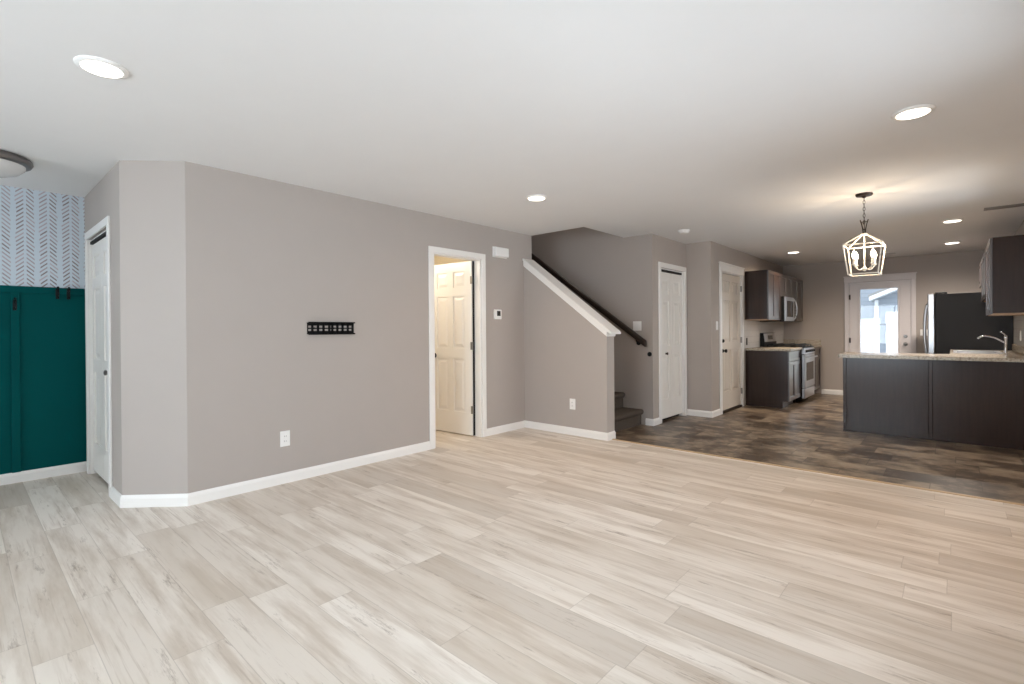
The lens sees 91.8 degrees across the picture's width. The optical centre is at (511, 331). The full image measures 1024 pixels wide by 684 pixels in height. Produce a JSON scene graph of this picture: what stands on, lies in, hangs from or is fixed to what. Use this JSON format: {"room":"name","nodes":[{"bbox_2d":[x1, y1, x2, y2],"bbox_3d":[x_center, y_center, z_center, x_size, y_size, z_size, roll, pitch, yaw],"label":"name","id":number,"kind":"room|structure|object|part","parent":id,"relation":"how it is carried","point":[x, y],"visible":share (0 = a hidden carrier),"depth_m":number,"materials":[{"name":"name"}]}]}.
{"room":"living room","nodes":[
{"label":"living room","id":0,"kind":"room"},
{"bbox_2d":[0,185,84,288],"bbox_3d":[-5.002,0.034,3.183,0.115,2.440,3.686,0,0,42],"label":"wall","id":1,"kind":"structure","parent":0,"point":[42,241],"depth_m":4.22,"materials":[{"name":"paper"}]},
{"bbox_2d":[0,285,86,474],"bbox_3d":[-4.919,0.443,3.169,0.026,1.622,3.370,0,0,42],"label":"wainscot","id":2,"kind":"structure","parent":1,"relation":"attached to","point":[43,347],"depth_m":4.21,"materials":[{"name":"green paint"}]},
{"bbox_2d":[13,297,16,309],"bbox_3d":[-4.067,-0.227,4.063,0.058,0.106,0.024,0,0,42],"label":"wall hook","id":3,"kind":"object","parent":2,"relation":"attached to","point":[15,298],"visible":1,"depth_m":4.07,"materials":[{"name":"black metal"}]},
{"bbox_3d":[-4.926,-0.340,3.168,0.022,0.057,3.370,0,0,42],"label":"rail","id":4,"kind":"part","parent":2,"relation":"part of","materials":[{"name":"green paint"}]},
{"bbox_2d":[56,286,59,298],"bbox_3d":[-3.897,-0.333,4.260,0.058,0.106,0.024,0,0,42],"label":"wall hook","id":5,"kind":"object","parent":2,"relation":"attached to","point":[58,287],"visible":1,"depth_m":4.27,"materials":[{"name":"black metal"}]},
{"bbox_2d":[67,287,69,298],"bbox_3d":[-3.850,-0.334,4.313,0.058,0.106,0.024,0,0,42],"label":"wall hook","id":6,"kind":"object","parent":2,"relation":"attached to","point":[68,289],"visible":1,"depth_m":4.32,"materials":[{"name":"black metal"}]},
{"bbox_2d":[0,461,86,485],"bbox_3d":[-4.907,1.211,3.166,0.014,0.086,3.371,0,0,42],"label":"baseboard","id":7,"kind":"structure","parent":1,"relation":"attached to","point":[9,478],"depth_m":4.20,"materials":[{"name":"white paint"}]},
{"bbox_2d":[84,161,121,493],"bbox_3d":[-3.242,0.020,4.005,1.416,2.440,0.115,0,0,42],"label":"wall","id":8,"kind":"structure","parent":0,"point":[102,201],"depth_m":3.63,"materials":[{"name":"beige paint"}]},
{"bbox_2d":[84,216,112,497],"bbox_3d":[-3.327,0.189,4.072,0.999,2.102,0.131,0,0,42],"label":"door","id":9,"kind":"structure","parent":8,"relation":"in","point":[97,250],"depth_m":4.14,"materials":[{"name":"white paint"}]},
{"bbox_2d":[119,160,187,494],"bbox_3d":[-2.532,0.016,3.552,0.446,2.440,0.098,0,0,-3],"label":"wall","id":10,"kind":"structure","parent":0,"point":[151,193],"depth_m":3.50,"materials":[{"name":"beige paint"}]},
{"bbox_2d":[185,161,531,492],"bbox_3d":[-1.067,0.002,4.991,0.115,2.440,3.853,0,0,42],"label":"wall","id":11,"kind":"structure","parent":0,"point":[266,259],"depth_m":4.20,"materials":[{"name":"beige paint"}]},
{"bbox_2d":[111,441,430,507],"bbox_3d":[-1.764,1.186,4.193,2.586,0.086,0.546,-1,0,-34],"label":"baseboard","id":12,"kind":"structure","parent":11,"relation":"attached to","point":[149,500],"depth_m":3.84,"materials":[{"name":"white paint"}]},
{"bbox_2d":[280,430,289,446],"bbox_3d":[-1.840,0.869,4.027,0.010,0.125,0.078,0,0,42],"label":"wall outlet","id":13,"kind":"object","parent":11,"relation":"attached to","point":[284,435],"visible":1,"depth_m":4.02,"materials":[{"name":"white plastic"}]},
{"bbox_2d":[307,322,354,334],"bbox_3d":[-1.568,-0.029,4.320,0.032,0.109,0.434,0,0,42],"label":"tv bracket","id":14,"kind":"object","parent":11,"relation":"attached to","point":[312,324],"visible":1,"depth_m":4.31,"materials":[{"name":"black metal"}]},
{"bbox_3d":[-1.568,0.020,4.320,0.032,0.012,0.434,0,0,42],"label":"rail","id":15,"kind":"part","parent":14,"relation":"part of","materials":[{"name":"black metal"}]},
{"bbox_3d":[-1.568,-0.077,4.319,0.032,0.012,0.434,0,0,42],"label":"rail","id":16,"kind":"part","parent":14,"relation":"part of","materials":[{"name":"black metal"}]},
{"bbox_2d":[428,246,486,448],"bbox_3d":[-0.868,0.165,5.697,0.793,2.107,0.828,0,0,42],"label":"door","id":17,"kind":"structure","parent":11,"relation":"in","point":[457,291],"depth_m":5.79,"materials":[{"name":"white paint"}]},
{"bbox_2d":[494,309,501,318],"bbox_3d":[-0.169,-0.203,5.894,0.024,0.116,0.120,0,0,42],"label":"thermostat","id":18,"kind":"object","parent":11,"relation":"attached to","point":[497,313],"visible":1,"depth_m":5.88,"materials":[{"name":"white plastic"}]},
{"bbox_2d":[492,246,508,258],"bbox_3d":[-0.130,-0.944,5.921,0.050,0.124,0.244,0,0,42],"label":"door chime","id":19,"kind":"object","parent":11,"relation":"attached to","point":[498,252],"visible":1,"depth_m":5.89,"materials":[{"name":"white plastic"}]},
{"bbox_2d":[434,256,467,264],"bbox_3d":[-1.470,0.001,6.219,2.122,2.440,2.319,0,0,42],"label":"wall","id":20,"kind":"structure","parent":0,"point":[437,260],"depth_m":7.19,"materials":[{"name":"beige paint"}]},
{"bbox_2d":[0,0,1023,265],"bbox_3d":[0.316,-1.369,5.203,7.950,0.280,13.800,0,0,42],"label":"ceiling","id":21,"kind":"structure","parent":0,"point":[755,128],"depth_m":2.69,"materials":[{"name":"paint"}]},
{"bbox_2d":[0,149,33,177],"bbox_3d":[-3.558,-1.117,3.355,0.470,0.158,0.470,0,0,42],"label":"flush ceiling light","id":22,"kind":"object","parent":21,"relation":"attached to","point":[11,164],"visible":1,"depth_m":3.36,"materials":[{"name":"white glass"}]},
{"bbox_3d":[-3.558,-1.106,3.355,0.396,0.089,0.396,0,0,42],"label":"lamp shade","id":23,"kind":"part","parent":22,"relation":"part of","materials":[{"name":"white glass"}]},
{"bbox_2d":[73,55,128,78],"bbox_3d":[-1.868,-1.198,2.262,0.196,0.016,0.196,0,0,42],"label":"recessed light","id":24,"kind":"object","parent":21,"relation":"in","point":[98,66],"visible":1,"depth_m":2.24,"materials":[{"name":"white plastic"}]},
{"bbox_2d":[526,195,546,200],"bbox_3d":[0.225,-1.219,4.540,0.196,0.016,0.196,0,0,42],"label":"recessed light","id":25,"kind":"object","parent":21,"relation":"in","point":[530,197],"visible":1,"depth_m":4.51,"materials":[{"name":"white plastic"}]},
{"bbox_2d":[678,229,689,233],"bbox_3d":[2.117,-1.224,6.109,0.140,0.040,0.140,0,0,42],"label":"smoke detector","id":26,"kind":"object","parent":21,"relation":"attached to","point":[684,231],"visible":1,"depth_m":6.06,"materials":[{"name":"white plastic"}]},
{"bbox_2d":[842,192,885,276],"bbox_3d":[3.194,-0.881,4.500,0.295,0.733,0.295,0,0,42],"label":"lantern pendant","id":27,"kind":"object","parent":21,"relation":"hanging from","point":[864,194],"visible":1,"depth_m":4.49,"materials":[{"name":"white metal"}]},
{"bbox_3d":[3.195,-0.713,4.501,0.040,0.333,0.039,0,0,42],"label":"stem","id":28,"kind":"part","parent":27,"relation":"part of","materials":[{"name":"beige metal"}]},
{"bbox_2d":[891,104,935,120],"bbox_3d":[2.257,-1.228,2.794,0.196,0.016,0.196,0,0,42],"label":"recessed light","id":29,"kind":"object","parent":21,"relation":"in","point":[916,111],"visible":1,"depth_m":2.77,"materials":[{"name":"white plastic"}]},
{"bbox_2d":[943,241,960,243],"bbox_3d":[6.305,-1.269,7.111,0.196,0.016,0.196,0,0,42],"label":"recessed light","id":30,"kind":"object","parent":21,"relation":"in","point":[953,242],"visible":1,"depth_m":7.06,"materials":[{"name":"white plastic"}]},
{"bbox_2d":[941,219,963,222],"bbox_3d":[5.008,-1.256,5.645,0.196,0.016,0.196,0,0,42],"label":"recessed light","id":31,"kind":"object","parent":21,"relation":"in","point":[949,220],"visible":1,"depth_m":5.62,"materials":[{"name":"white plastic"}]},
{"bbox_2d":[984,203,1023,210],"bbox_3d":[4.985,-1.257,5.000,0.335,0.009,0.135,0,0,42],"label":"ceiling vent","id":32,"kind":"object","parent":21,"relation":"in","point":[1020,204],"visible":1,"depth_m":5.01,"materials":[{"name":"grey metal"}]},
{"bbox_2d":[0,393,1023,683],"bbox_3d":[0.334,1.291,5.210,7.950,0.160,13.800,0,0,42],"label":"floor","id":33,"kind":"structure","parent":0,"point":[523,555],"depth_m":2.56,"materials":[{"name":"beige wood"}]},
{"bbox_2d":[614,391,643,431],"bbox_3d":[0.090,-0.073,7.177,3.438,2.561,0.946,0,0,42],"label":"staircase","id":34,"kind":"structure","parent":33,"relation":"on","point":[625,418],"depth_m":6.24,"materials":[{"name":"brown carpet"}]},
{"bbox_2d":[746,350,800,407],"bbox_3d":[4.234,0.739,8.035,0.625,0.874,0.756,0,0,42],"label":"base cabinet","id":35,"kind":"object","parent":33,"relation":"on","point":[773,378],"visible":1,"depth_m":7.76,"materials":[{"name":"brown wood"}]},
{"bbox_2d":[745,347,801,350],"bbox_3d":[4.232,0.281,8.020,0.652,0.038,0.777,0,0,42],"label":"countertop","id":36,"kind":"structure","parent":35,"relation":"on","point":[752,348],"depth_m":7.79,"materials":[{"name":"beige stone"}]},
{"bbox_3d":[4.335,0.766,7.694,0.020,0.596,0.372,0,0,42],"label":"cabinet door","id":37,"kind":"part","parent":35,"relation":"part of","materials":[{"name":"grey wood"}]},
{"bbox_3d":[4.457,0.384,7.833,0.020,0.151,0.748,0,0,42],"label":"drawer","id":38,"kind":"part","parent":35,"relation":"part of","materials":[{"name":"grey wood"}]},
{"bbox_3d":[4.584,0.763,7.973,0.020,0.596,0.372,0,0,42],"label":"cabinet door","id":39,"kind":"part","parent":35,"relation":"part of","materials":[{"name":"grey wood"}]},
{"bbox_2d":[760,333,817,402],"bbox_3d":[4.788,0.595,8.563,0.734,1.150,0.761,0,0,42],"label":"gas range","id":40,"kind":"object","parent":33,"relation":"on","point":[808,356],"visible":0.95,"depth_m":8.34,"materials":[{"name":"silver metal"}]},
{"bbox_2d":[764,346,813,347],"bbox_3d":[4.784,0.258,8.564,0.593,0.015,0.761,0,0,42],"label":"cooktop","id":41,"kind":"object","parent":40,"relation":"in","point":[764,346],"depth_m":8.37,"materials":[{"name":"black metal"}]},
{"bbox_3d":[5.003,0.652,8.373,0.045,0.545,0.753,0,0,42],"label":"oven door","id":42,"kind":"part","parent":40,"relation":"part of","materials":[{"name":"silver metal"}]},
{"bbox_3d":[5.003,1.014,8.375,0.040,0.160,0.753,0,0,42],"label":"drawer","id":43,"kind":"part","parent":40,"relation":"part of","materials":[{"name":"silver metal"}]},
{"bbox_3d":[4.993,0.313,8.378,0.065,0.112,0.757,0,0,42],"label":"control panel","id":44,"kind":"part","parent":40,"relation":"part of","materials":[{"name":"silver metal"}]},
{"bbox_2d":[814,347,820,392],"bbox_3d":[5.276,0.728,9.202,0.625,0.874,0.827,0,0,42],"label":"base cabinet","id":45,"kind":"object","parent":33,"relation":"on","point":[817,384],"visible":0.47,"depth_m":9.14,"materials":[{"name":"brown wood"}]},
{"bbox_2d":[784,339,821,347],"bbox_3d":[5.280,0.220,9.194,0.652,0.139,0.830,0,0,42],"label":"countertop","id":46,"kind":"structure","parent":45,"relation":"on","point":[816,343],"depth_m":9.43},
{"bbox_3d":[5.365,0.755,8.848,0.020,0.596,0.408,0,0,42],"label":"cabinet door","id":47,"kind":"part","parent":45,"relation":"part of","materials":[{"name":"wood"}]},
{"bbox_3d":[5.499,0.374,9.000,0.020,0.151,0.819,0,0,42],"label":"drawer","id":48,"kind":"part","parent":45,"relation":"part of","materials":[{"name":"wood"}]},
{"bbox_3d":[5.638,0.753,9.154,0.020,0.596,0.408,0,0,42],"label":"cabinet door","id":49,"kind":"part","parent":45,"relation":"part of","materials":[{"name":"wood"}]},
{"bbox_2d":[612,439,1023,505],"bbox_3d":[2.410,1.198,4.398,3.442,0.011,0.038,0,0,42],"label":"floor strip","id":50,"kind":"object","parent":33,"relation":"on","point":[940,491],"visible":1,"depth_m":4.11,"materials":[{"name":"beige wood"}]},
{"bbox_2d":[843,358,1023,449],"bbox_3d":[4.753,0.742,5.633,1.585,0.874,0.636,0,0,42],"label":"base cabinet","id":51,"kind":"object","parent":33,"relation":"on","point":[981,403],"visible":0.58,"depth_m":5.36,"materials":[{"name":"brown wood"}]},
{"bbox_3d":[4.268,0.745,5.665,0.743,0.874,0.019,0,0,42],"label":"panel","id":52,"kind":"part","parent":51,"relation":"part of","materials":[{"name":"brown wood"}]},
{"bbox_2d":[838,344,1023,361],"bbox_3d":[5.245,0.235,6.220,1.630,0.124,2.307,0,0,42],"label":"countertop","id":53,"kind":"structure","parent":51,"relation":"on","point":[1016,354],"depth_m":5.52,"materials":[{"name":"beige stone"}]},
{"bbox_2d":[953,350,1003,353],"bbox_3d":[5.725,0.351,6.113,0.435,0.209,0.780,0,0,42],"label":"sink","id":54,"kind":"object","parent":53,"relation":"in","point":[954,351],"visible":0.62,"depth_m":6.11,"materials":[{"name":"silver metal"}]},
{"bbox_2d":[957,351,996,352],"bbox_3d":[5.594,0.353,5.980,0.361,0.207,0.351,0,0,42],"label":"basin","id":55,"kind":"object","parent":54,"relation":"in","point":[957,351],"depth_m":6.09,"materials":[{"name":"silver metal"}]},
{"bbox_2d":[977,331,1008,352],"bbox_3d":[5.852,0.128,6.041,0.283,0.256,0.065,0,0,42],"label":"faucet","id":56,"kind":"object","parent":53,"relation":"on","point":[1005,350],"visible":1,"depth_m":5.97,"materials":[{"name":"silver metal"}]},
{"bbox_3d":[5.841,0.095,6.047,0.258,0.106,0.025,0,0,42],"label":"spout","id":57,"kind":"part","parent":56,"relation":"part of","materials":[{"name":"silver metal"}]},
{"bbox_3d":[4.859,0.742,5.138,0.766,0.874,0.019,0,0,42],"label":"panel","id":58,"kind":"part","parent":51,"relation":"part of","materials":[{"name":"brown wood"}]},
{"bbox_2d":[923,292,1012,353],"bbox_3d":[6.569,0.299,7.195,0.931,1.725,0.880,0,0,42],"label":"refrigerator","id":59,"kind":"object","parent":33,"relation":"on","point":[955,320],"visible":0.42,"depth_m":6.89,"materials":[{"name":"black metal"}]},
{"bbox_3d":[5.983,-0.014,7.166,0.078,0.813,0.039,0,0,42],"label":"handle","id":60,"kind":"part","parent":59,"relation":"part of","materials":[{"name":"silver metal"}]},
{"bbox_3d":[6.297,-0.042,7.435,0.078,1.000,0.880,0,0,42],"label":"fridge door","id":61,"kind":"part","parent":59,"relation":"part of","materials":[{"name":"silver metal"}]},
{"bbox_2d":[524,267,614,432],"bbox_3d":[0.654,0.182,5.935,1.193,2.050,0.155,0,0,42],"label":"wall","id":62,"kind":"structure","parent":0,"point":[567,357],"depth_m":5.88,"materials":[{"name":"beige paint"}]},
{"bbox_2d":[487,420,615,440],"bbox_3d":[0.481,1.165,5.897,1.472,0.086,0.613,0,0,12],"label":"baseboard","id":63,"kind":"structure","parent":62,"relation":"attached to","point":[609,436],"depth_m":5.87,"materials":[{"name":"white paint"}]},
{"bbox_2d":[522,258,620,336],"bbox_3d":[0.676,-0.434,5.910,1.262,0.981,0.227,0,0,42],"label":"cap rail","id":64,"kind":"object","parent":62,"relation":"attached to","point":[556,286],"visible":1,"depth_m":5.82,"materials":[{"name":"white paint"}]},
{"bbox_2d":[570,399,574,409],"bbox_3d":[0.705,0.846,5.786,0.078,0.125,0.010,0,0,42],"label":"wall outlet","id":65,"kind":"object","parent":62,"relation":"attached to","point":[572,401],"visible":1,"depth_m":5.78,"materials":[{"name":"white plastic"}]},
{"bbox_2d":[531,227,656,424],"bbox_3d":[0.198,-1.295,7.784,4.336,5.000,0.115,0,0,42],"label":"wall","id":66,"kind":"structure","parent":0,"point":[618,273],"depth_m":6.58,"materials":[{"name":"beige paint"}]},
{"bbox_2d":[532,253,646,346],"bbox_3d":[0.593,-0.888,7.297,2.970,2.175,0.091,0,0,42],"label":"handrail","id":67,"kind":"object","parent":66,"relation":"attached to","point":[639,340],"visible":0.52,"depth_m":6.79,"materials":[{"name":"brown wood"}]},
{"bbox_2d":[633,321,641,330],"bbox_3d":[1.624,-0.072,6.438,0.118,0.122,0.010,0,0,42],"label":"light switch","id":68,"kind":"object","parent":66,"relation":"attached to","point":[637,326],"visible":1,"depth_m":6.43,"materials":[{"name":"white plastic"}]},
{"bbox_2d":[656,235,685,417],"bbox_3d":[2.171,-0.026,6.818,0.115,2.440,1.055,0,0,42],"label":"wall","id":69,"kind":"structure","parent":0,"point":[669,251],"depth_m":6.59,"materials":[{"name":"beige paint"}]},
{"bbox_2d":[645,417,659,425],"bbox_3d":[1.812,1.154,6.389,0.115,0.086,0.180,0,0,42],"label":"baseboard","id":70,"kind":"structure","parent":69,"relation":"attached to","point":[651,422],"depth_m":6.33,"materials":[{"name":"white paint"}]},
{"bbox_2d":[658,262,686,423],"bbox_3d":[2.151,0.143,6.782,0.131,2.101,0.876,0,0,42],"label":"door","id":71,"kind":"structure","parent":69,"relation":"in","point":[672,284],"depth_m":6.79,"materials":[{"name":"white paint"}]},
{"bbox_2d":[686,241,714,410],"bbox_3d":[2.658,-0.030,7.013,0.351,2.440,0.115,0,0,42],"label":"wall","id":72,"kind":"structure","parent":0,"point":[700,255],"depth_m":6.95,"materials":[{"name":"beige paint"}]},
{"bbox_2d":[687,409,720,417],"bbox_3d":[2.737,1.146,7.085,0.365,0.086,0.340,0,0,42],"label":"baseboard","id":73,"kind":"structure","parent":72,"relation":"attached to","point":[701,413],"depth_m":6.96,"materials":[{"name":"white paint"}]},
{"bbox_2d":[714,242,782,409],"bbox_3d":[4.027,-0.044,8.369,0.115,2.440,3.731,0,0,42],"label":"wall","id":74,"kind":"structure","parent":0,"point":[722,253],"depth_m":7.26,"materials":[{"name":"beige paint"}]},
{"bbox_2d":[719,261,744,413],"bbox_3d":[3.291,0.091,7.503,0.171,2.185,1.087,0,0,42],"label":"door","id":75,"kind":"structure","parent":74,"relation":"in","point":[731,281],"depth_m":7.49,"materials":[{"name":"white paint"}]},
{"bbox_2d":[745,270,780,320],"bbox_3d":[4.118,-0.576,8.128,0.346,0.781,0.759,0,0,42],"label":"upper cabinet","id":76,"kind":"object","parent":74,"relation":"attached to","point":[762,287],"visible":1,"depth_m":7.88,"materials":[{"name":"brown wood"}]},
{"bbox_3d":[4.114,-0.576,7.879,0.020,0.773,0.374,0,0,42],"label":"cabinet door","id":77,"kind":"part","parent":76,"relation":"part of","materials":[{"name":"wood"}]},
{"bbox_3d":[4.365,-0.578,8.160,0.020,0.773,0.374,0,0,42],"label":"cabinet door","id":78,"kind":"part","parent":76,"relation":"part of","materials":[{"name":"wood"}]},
{"bbox_2d":[744,320,783,347],"bbox_3d":[4.498,0.034,8.804,0.008,0.446,2.454,0,0,42],"label":"backsplash","id":79,"kind":"structure","parent":74,"relation":"attached to","point":[752,329],"depth_m":8.47,"materials":[{"name":"tile"}]},
{"bbox_2d":[781,274,791,296],"bbox_3d":[4.625,-0.783,8.697,0.346,0.378,0.763,0,0,42],"label":"upper cabinet","id":80,"kind":"object","parent":74,"relation":"attached to","point":[786,281],"visible":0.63,"depth_m":8.56,"materials":[{"name":"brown wood"}]},
{"bbox_2d":[760,296,797,321],"bbox_3d":[4.679,-0.380,8.652,0.466,0.422,0.761,0,0,42],"label":"microwave","id":81,"kind":"object","parent":80,"relation":"attached to","point":[789,308],"visible":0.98,"depth_m":8.41,"materials":[{"name":"silver metal"}]},
{"bbox_3d":[4.736,-0.383,8.475,0.028,0.407,0.569,0,0,42],"label":"door","id":82,"kind":"part","parent":81,"relation":"part of","materials":[{"name":"silver metal"}]},
{"bbox_3d":[4.989,-0.385,8.758,0.028,0.407,0.186,0,0,42],"label":"control panel","id":83,"kind":"part","parent":81,"relation":"part of","materials":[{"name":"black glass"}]},
{"bbox_3d":[4.937,-0.384,8.643,0.069,0.369,0.022,0,0,42],"label":"handle","id":84,"kind":"part","parent":81,"relation":"part of","materials":[{"name":"silver metal"}]},
{"bbox_3d":[4.620,-0.782,8.447,0.020,0.370,0.376,0,0,42],"label":"cabinet door","id":85,"kind":"part","parent":80,"relation":"part of","materials":[{"name":"wood"}]},
{"bbox_3d":[4.873,-0.785,8.730,0.020,0.370,0.376,0,0,42],"label":"cabinet door","id":86,"kind":"part","parent":80,"relation":"part of","materials":[{"name":"wood"}]},
{"bbox_2d":[792,277,802,320],"bbox_3d":[5.158,-0.587,9.293,0.346,0.781,0.830,0,0,42],"label":"upper cabinet","id":87,"kind":"object","parent":74,"relation":"attached to","point":[797,284],"visible":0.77,"depth_m":9.22,"materials":[{"name":"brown wood"}]},
{"bbox_3d":[5.142,-0.586,9.030,0.020,0.773,0.410,0,0,42],"label":"cabinet door","id":88,"kind":"part","parent":87,"relation":"part of","materials":[{"name":"wood"}]},
{"bbox_3d":[5.417,-0.589,9.338,0.020,0.773,0.410,0,0,42],"label":"cabinet door","id":89,"kind":"part","parent":87,"relation":"part of","materials":[{"name":"wood"}]},
{"bbox_2d":[783,250,984,392],"bbox_3d":[4.834,-0.055,10.256,7.950,2.440,0.160,0,0,42],"label":"wall","id":90,"kind":"structure","parent":0,"point":[954,272],"depth_m":9.10,"materials":[{"name":"beige paint"}]},
{"bbox_2d":[821,389,842,394],"bbox_3d":[5.931,1.118,9.170,0.365,0.086,0.014,0,0,42],"label":"baseboard","id":91,"kind":"structure","parent":90,"relation":"attached to","point":[823,391],"depth_m":9.17,"materials":[{"name":"white paint"}]},
{"bbox_2d":[843,272,916,352],"bbox_3d":[6.480,0.078,8.752,1.044,2.160,0.212,0,0,42],"label":"door","id":92,"kind":"structure","parent":90,"relation":"in","point":[906,289],"depth_m":8.61,"materials":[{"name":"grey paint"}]},
{"bbox_3d":[6.446,0.061,8.723,0.600,1.695,0.014,0,0,42],"label":"glazing frame","id":93,"kind":"part","parent":92,"relation":"part of","materials":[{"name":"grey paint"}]},
{"bbox_2d":[920,329,927,335],"bbox_3d":[6.915,0.016,8.285,0.155,0.105,0.010,0,0,42],"label":"light switch","id":94,"kind":"object","parent":90,"relation":"attached to","point":[921,330],"visible":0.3,"depth_m":8.32,"materials":[{"name":"white plastic"}]},
{"bbox_2d":[1013,220,1023,316],"bbox_3d":[3.140,-0.022,2.552,0.115,2.440,13.590,0,0,42],"label":"wall","id":95,"kind":"structure","parent":0,"point":[1020,231],"depth_m":5.91,"materials":[{"name":"beige paint"}]},
{"bbox_2d":[979,262,980,287],"bbox_3d":[6.800,-0.809,6.979,0.318,0.339,0.920,0,0,42],"label":"upper cabinet","id":96,"kind":"object","parent":95,"relation":"attached to","point":[980,262],"visible":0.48,"depth_m":7.09,"materials":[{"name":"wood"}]},
{"bbox_2d":[981,249,985,301],"bbox_3d":[6.065,-0.683,6.156,0.318,0.577,1.268,0,0,42],"label":"upper cabinet","id":97,"kind":"object","parent":95,"relation":"attached to","point":[983,260],"visible":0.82,"depth_m":6.22,"materials":[{"name":"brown wood"}]},
{"bbox_3d":[6.164,-0.684,6.491,0.020,0.569,0.629,0,0,42],"label":"cabinet door","id":98,"kind":"part","parent":97,"relation":"part of","materials":[{"name":"wood"}]},
{"bbox_3d":[5.744,-0.680,6.020,0.020,0.569,0.629,0,0,42],"label":"cabinet door","id":99,"kind":"part","parent":97,"relation":"part of","materials":[{"name":"wood"}]},
{"bbox_2d":[986,235,1023,315],"bbox_3d":[5.327,-0.571,5.329,0.318,0.785,0.946,0,0,42],"label":"upper cabinet","id":100,"kind":"object","parent":95,"relation":"attached to","point":[1004,255],"visible":1,"depth_m":5.01,"materials":[{"name":"brown wood"}]},
{"bbox_3d":[5.373,-0.572,5.604,0.020,0.777,0.468,0,0,42],"label":"cabinet door","id":101,"kind":"part","parent":100,"relation":"part of","materials":[{"name":"wood"}]},
{"bbox_3d":[5.059,-0.569,5.253,0.020,0.777,0.468,0,0,42],"label":"cabinet door","id":102,"kind":"part","parent":100,"relation":"part of","materials":[{"name":"wood"}]},
{"bbox_2d":[1013,315,1023,346],"bbox_3d":[6.376,0.031,6.268,0.008,0.438,3.735,0,0,42],"label":"backsplash","id":103,"kind":"structure","parent":95,"relation":"attached to","point":[1018,322],"depth_m":6.06,"materials":[{"name":"tile"}]},
{"label":"outside","id":104,"kind":"structure","parent":0,"visible":0},
{"bbox_3d":[18.643,1.314,20.871,50.000,0.150,34.050,0,0,42],"label":"yard","id":105,"kind":"structure","parent":104,"visible":0},
{"bbox_2d":[860,318,879,352],"bbox_3d":[7.332,0.509,13.568,4.380,1.660,0.120,0,0,42],"label":"fence","id":106,"kind":"object","parent":105,"relation":"on","point":[870,328],"visible":0.2,"depth_m":12.21,"materials":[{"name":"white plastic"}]},
{"bbox_3d":[7.360,-0.271,13.536,4.150,0.060,0.080,0,0,42],"label":"rail","id":107,"kind":"part","parent":106,"relation":"part of","materials":[{"name":"white plastic"}]},
{"bbox_3d":[7.374,0.478,13.530,4.175,1.520,0.040,0,0,42],"label":"panel","id":108,"kind":"part","parent":106,"relation":"part of","materials":[{"name":"white plastic"}]},
{"bbox_3d":[8.920,0.501,12.149,0.120,1.660,0.120,0,0,42],"label":"post","id":109,"kind":"part","parent":106,"relation":"part of","materials":[{"name":"white plastic"}]},
{"bbox_2d":[860,288,910,352],"bbox_3d":[8.472,-1.983,18.627,11.840,6.600,2.900,0,0,42],"label":"house","id":110,"kind":"structure","parent":105,"relation":"on","point":[882,304],"depth_m":14.88,"materials":[{"name":"white"}]},
{"bbox_3d":[11.638,0.311,14.507,1.126,1.790,0.100,0,0,42],"label":"patio door","id":111,"kind":"part","parent":110,"relation":"part of","materials":[{"name":"white plastic"}]},
{"bbox_3d":[11.603,0.281,14.464,0.960,1.550,0.030,0,0,42],"label":"pane","id":112,"kind":"part","parent":110,"relation":"part of","materials":[{"name":"white plastic"}]}
]}

